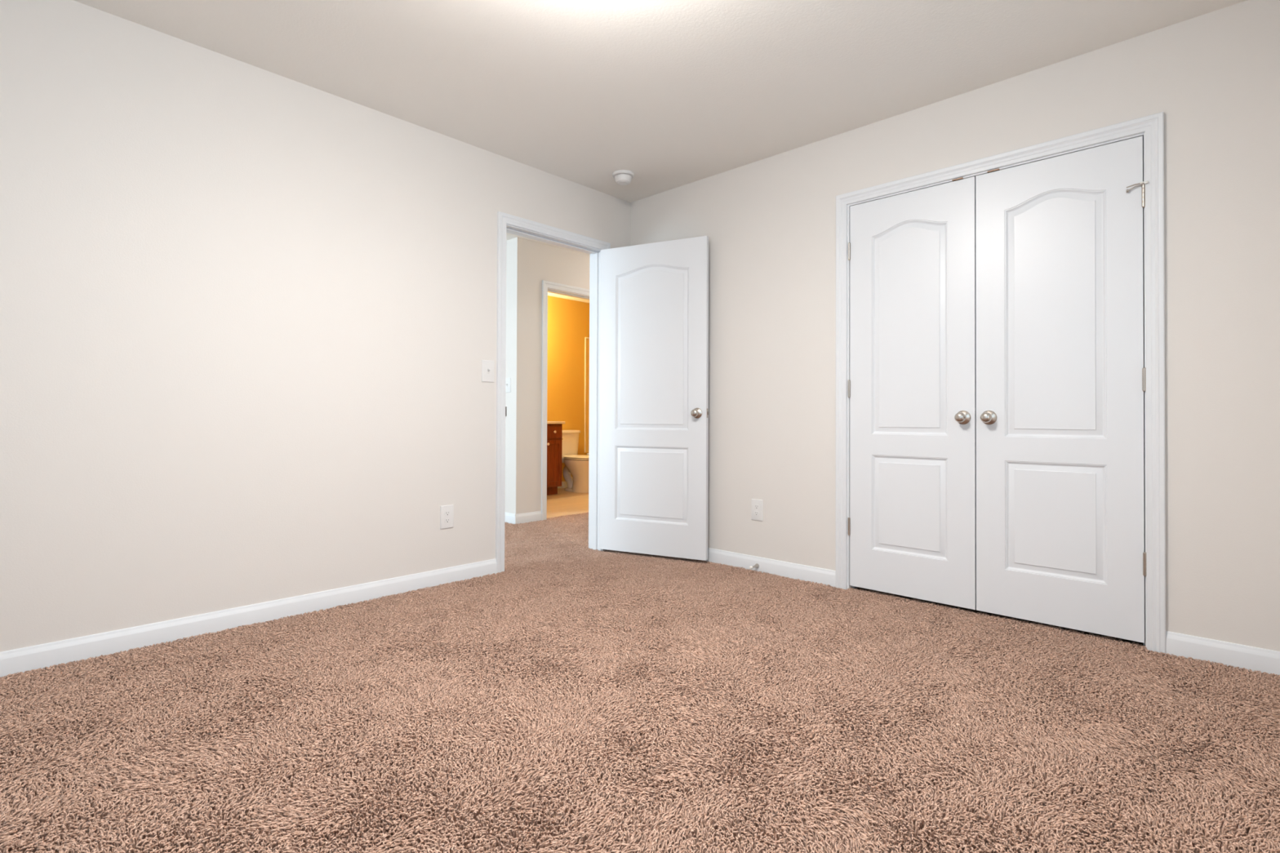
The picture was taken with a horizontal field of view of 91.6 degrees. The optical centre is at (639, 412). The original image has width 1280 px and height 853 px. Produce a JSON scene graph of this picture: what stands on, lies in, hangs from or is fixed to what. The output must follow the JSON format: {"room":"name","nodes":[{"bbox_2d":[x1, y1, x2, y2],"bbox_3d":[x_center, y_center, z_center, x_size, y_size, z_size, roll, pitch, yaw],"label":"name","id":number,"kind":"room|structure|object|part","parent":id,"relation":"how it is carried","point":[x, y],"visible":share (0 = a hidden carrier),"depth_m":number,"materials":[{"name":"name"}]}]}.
{"room":"empty bedroom","nodes":[
{"label":"empty bedroom","id":0,"kind":"room"},
{"bbox_2d":[0,0,630,652],"bbox_3d":[-1.672,-0.292,2.839,0.125,2.456,4.525,0,-1,43],"label":"wall","id":1,"kind":"structure","parent":0,"point":[248,313],"depth_m":2.65,"materials":[{"name":"white paint"}]},
{"bbox_2d":[0,558,496,677],"bbox_3d":[-1.583,0.888,2.827,0.012,0.096,4.400,0,-1,43],"label":"baseboard","id":2,"kind":"structure","parent":1,"relation":"attached to","point":[51,654],"depth_m":2.62,"materials":[{"name":"white paint"}]},
{"bbox_2d":[440,504,453,528],"bbox_3d":[-1.051,0.570,3.394,0.008,0.126,0.079,0,-1,43],"label":"wall outlet","id":3,"kind":"object","parent":1,"relation":"attached to","point":[446,512],"visible":1,"depth_m":3.39,"materials":[{"name":"white plastic"}]},
{"bbox_2d":[444,518,450,523],"bbox_3d":[-1.050,0.589,3.393,0.003,0.025,0.034,0,-1,43],"label":"receptacle","id":4,"kind":"object","parent":3,"relation":"attached to","point":[446,520],"depth_m":3.39,"materials":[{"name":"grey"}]},
{"bbox_2d":[444,511,450,515],"bbox_3d":[-1.049,0.550,3.393,0.003,0.025,0.034,0,-1,43],"label":"receptacle","id":5,"kind":"object","parent":3,"relation":"attached to","point":[446,513],"depth_m":3.39,"materials":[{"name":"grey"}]},
{"bbox_2d":[481,360,493,382],"bbox_3d":[-0.870,-0.238,3.581,0.020,0.126,0.082,0,-1,43],"label":"light switch","id":6,"kind":"object","parent":1,"relation":"attached to","point":[487,366],"visible":1,"depth_m":3.58,"materials":[{"name":"white plastic"}]},
{"bbox_2d":[495,211,610,573],"bbox_3d":[-0.573,-0.109,4.000,0.159,2.119,0.901,0,-1,43],"label":"door frame","id":7,"kind":"structure","parent":1,"relation":"attached to","point":[506,223],"depth_m":3.93,"materials":[{"name":"white paint"}]},
{"bbox_3d":[-0.625,-0.109,4.049,0.017,2.119,0.901,0,-1,43],"label":"casing","id":8,"kind":"part","parent":7,"relation":"part of","materials":[{"name":"white paint"}]},
{"bbox_2d":[599,235,708,560],"bbox_3d":[0.070,-0.091,4.039,0.781,2.019,0.133,0,-1,26],"label":"door","id":9,"kind":"structure","parent":1,"relation":"in","point":[654,302],"depth_m":4.02,"materials":[{"name":"white paint"}]},
{"bbox_3d":[0.342,0.004,3.859,0.047,0.047,0.054,0,-1,26],"label":"knob","id":10,"kind":"part","parent":9,"relation":"part of","materials":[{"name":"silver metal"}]},
{"bbox_2d":[504,240,508,512],"bbox_3d":[-2.127,-0.262,6.359,2.775,2.456,0.062,0,-1,43],"label":"wall","id":11,"kind":"structure","parent":0,"point":[507,241],"depth_m":5.39,"materials":[{"name":"white paint"}]},
{"bbox_2d":[505,377,511,392],"bbox_3d":[-1.148,-0.235,5.375,0.082,0.126,0.020,0,-1,43],"label":"light switch","id":12,"kind":"object","parent":11,"relation":"attached to","point":[508,380],"visible":0.91,"depth_m":5.37,"materials":[{"name":"white plastic"}]},
{"bbox_2d":[506,236,589,514],"bbox_3d":[-0.013,-0.253,6.484,0.125,2.456,3.150,0,-1,43],"label":"wall","id":13,"kind":"structure","parent":0,"point":[531,263],"depth_m":5.38,"materials":[{"name":"white paint"}]},
{"bbox_2d":[504,511,542,524],"bbox_3d":[-1.161,0.929,7.202,2.812,0.096,2.662,0,-1,43],"label":"baseboard","id":14,"kind":"structure","parent":13,"relation":"attached to","point":[513,518],"depth_m":5.35,"materials":[{"name":"white paint"}]},
{"bbox_2d":[541,280,589,520],"bbox_3d":[-0.604,-0.098,5.849,0.146,2.129,0.888,0,-1,43],"label":"door frame","id":15,"kind":"structure","parent":13,"relation":"attached to","point":[547,286],"depth_m":5.50,"materials":[{"name":"white paint"}]},
{"bbox_3d":[-0.607,-0.066,5.851,0.038,2.066,0.762,0,-1,43],"label":"stop moulding","id":16,"kind":"part","parent":15,"relation":"part of","materials":[{"name":"white paint"}]},
{"bbox_2d":[546,295,589,481],"bbox_3d":[-1.299,-0.246,7.769,0.100,2.456,3.250,0,-1,43],"label":"wall","id":17,"kind":"structure","parent":0,"point":[568,320],"depth_m":8.07,"materials":[{"name":"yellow paint"}]},
{"bbox_2d":[557,481,567,488],"bbox_3d":[-1.018,0.936,7.978,0.012,0.096,0.740,0,-1,43],"label":"baseboard","id":18,"kind":"structure","parent":17,"relation":"attached to","point":[564,484],"depth_m":8.01,"materials":[{"name":"white paint"}]},
{"bbox_2d":[584,337,589,453],"bbox_3d":[-0.474,-0.230,8.556,0.016,1.539,0.754,0,-1,43],"label":"shower surround","id":19,"kind":"object","parent":17,"relation":"attached to","point":[586,339],"visible":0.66,"depth_m":8.31,"materials":[{"name":"white plastic"}]},
{"bbox_2d":[0,487,1279,852],"bbox_3d":[-0.742,0.997,4.216,7.725,0.119,7.825,0,-1,43],"label":"floor","id":20,"kind":"structure","parent":0,"point":[858,588],"depth_m":1.62,"materials":[{"name":"brown"}]},
{"bbox_2d":[546,423,562,494],"bbox_3d":[-1.352,0.546,7.213,0.578,0.828,0.762,0,-1,43],"label":"vanity cabinet","id":21,"kind":"object","parent":20,"relation":"on","point":[554,431],"visible":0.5,"depth_m":7.23,"materials":[{"name":"brown wood"}]},
{"bbox_3d":[-1.004,0.232,7.221,0.019,0.140,0.244,0,-1,43],"label":"drawer","id":22,"kind":"part","parent":21,"relation":"part of","materials":[{"name":"brown wood"}]},
{"bbox_3d":[-1.005,0.584,7.218,0.019,0.525,0.244,0,-1,43],"label":"door","id":23,"kind":"part","parent":21,"relation":"part of","materials":[{"name":"brown wood"}]},
{"bbox_2d":[546,421,564,423],"bbox_3d":[-1.355,0.071,7.227,0.558,0.121,0.800,0,-1,43],"label":"countertop","id":24,"kind":"structure","parent":21,"relation":"on","point":[548,422],"depth_m":7.22,"materials":[{"name":"white stone"}]},
{"bbox_2d":[561,430,588,493],"bbox_3d":[-0.803,0.594,7.694,0.704,0.745,0.472,0,-1,43],"label":"toilet","id":25,"kind":"object","parent":20,"relation":"on","point":[576,465],"visible":0.75,"depth_m":7.55,"materials":[{"name":"white ceramic"}]},
{"bbox_3d":[-0.980,0.415,7.863,0.196,0.295,0.444,0,-1,43],"label":"tank","id":26,"kind":"part","parent":25,"relation":"part of","materials":[{"name":"white ceramic"}]},
{"bbox_3d":[-0.978,0.243,7.863,0.220,0.042,0.472,0,-1,43],"label":"tank lid","id":27,"kind":"part","parent":25,"relation":"part of","materials":[{"name":"white ceramic"}]},
{"bbox_3d":[-0.719,0.560,7.614,0.472,0.015,0.381,0,-1,43],"label":"seat","id":28,"kind":"part","parent":25,"relation":"part of","materials":[{"name":"white plastic"}]},
{"bbox_3d":[-0.721,0.546,7.616,0.476,0.031,0.385,0,-1,43],"label":"seat lid","id":29,"kind":"part","parent":25,"relation":"part of","materials":[{"name":"white plastic"}]},
{"bbox_2d":[0,511,1279,852],"bbox_3d":[-0.562,0.927,2.728,5.175,0.026,5.680,0,-1,43],"label":"carpet","id":30,"kind":"object","parent":20,"relation":"on","point":[555,552],"visible":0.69,"depth_m":1.82,"materials":[{"name":"brown carpet"}]},
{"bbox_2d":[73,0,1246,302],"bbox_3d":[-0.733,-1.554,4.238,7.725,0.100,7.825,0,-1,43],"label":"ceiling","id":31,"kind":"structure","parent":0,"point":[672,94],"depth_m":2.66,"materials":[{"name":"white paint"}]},
{"bbox_2d":[612,169,634,185],"bbox_3d":[-0.106,-1.475,3.929,0.139,0.059,0.139,0,-1,43],"label":"smoke detector","id":32,"kind":"object","parent":31,"relation":"attached to","point":[622,177],"visible":1,"depth_m":3.89,"materials":[{"name":"white plastic"}]},
{"bbox_2d":[630,0,1279,651],"bbox_3d":[1.206,-0.277,3.317,3.650,2.456,0.125,0,-1,43],"label":"wall","id":33,"kind":"structure","parent":0,"point":[769,224],"depth_m":2.52,"materials":[{"name":"white paint"}]},
{"bbox_2d":[749,563,759,568],"bbox_3d":[0.668,0.906,3.656,0.026,0.026,0.076,0,-1,43],"label":"door stop","id":34,"kind":"object","parent":33,"relation":"attached to","point":[757,566],"visible":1,"depth_m":3.66,"materials":[{"name":"silver metal"}]},
{"bbox_3d":[0.673,0.906,3.661,0.026,0.026,0.062,0,-1,43],"label":"stem","id":35,"kind":"part","parent":34,"relation":"part of","materials":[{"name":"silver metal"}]},
{"bbox_2d":[751,498,763,521],"bbox_3d":[0.695,0.580,3.699,0.079,0.126,0.008,0,-1,43],"label":"wall outlet","id":36,"kind":"object","parent":33,"relation":"attached to","point":[757,505],"visible":1,"depth_m":3.69,"materials":[{"name":"white plastic"}]},
{"bbox_2d":[754,511,759,515],"bbox_3d":[0.693,0.599,3.697,0.034,0.025,0.003,0,-1,43],"label":"receptacle","id":37,"kind":"object","parent":36,"relation":"attached to","point":[756,513],"depth_m":3.70,"materials":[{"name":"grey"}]},
{"bbox_2d":[754,504,759,509],"bbox_3d":[0.693,0.560,3.697,0.034,0.025,0.003,0,-1,43],"label":"receptacle","id":38,"kind":"object","parent":36,"relation":"attached to","point":[756,506],"depth_m":3.70,"materials":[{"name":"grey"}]},
{"bbox_2d":[848,176,976,609],"bbox_3d":[1.325,-0.092,3.098,0.615,2.018,0.100,0,-1,43],"label":"door","id":39,"kind":"structure","parent":33,"relation":"in","point":[912,383],"depth_m":3.08,"materials":[{"name":"white paint"}]},
{"bbox_3d":[1.496,0.024,2.904,0.047,0.047,0.054,0,-1,43],"label":"knob","id":40,"kind":"part","parent":39,"relation":"part of","materials":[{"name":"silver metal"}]},
{"bbox_2d":[706,547,1279,675],"bbox_3d":[1.159,0.902,3.252,3.388,0.096,0.012,0,-1,43],"label":"baseboard","id":41,"kind":"structure","parent":33,"relation":"attached to","point":[1255,659],"depth_m":2.38,"materials":[{"name":"white paint"}]},
{"bbox_2d":[835,111,1165,655],"bbox_3d":[1.594,-0.111,2.936,1.357,2.120,0.142,0,-1,43],"label":"door frame","id":42,"kind":"structure","parent":33,"relation":"attached to","point":[1151,127],"depth_m":2.47,"materials":[{"name":"white paint"}]},
{"bbox_2d":[975,135,1148,643],"bbox_3d":[1.779,-0.094,2.668,0.626,2.018,0.100,0,-1,43],"label":"door","id":43,"kind":"structure","parent":33,"relation":"in","point":[1061,375],"depth_m":2.66,"materials":[{"name":"white paint"}]},
{"bbox_3d":[1.575,0.023,2.829,0.047,0.047,0.054,0,-1,43],"label":"knob","id":44,"kind":"part","parent":43,"relation":"part of","materials":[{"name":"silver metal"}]}
]}

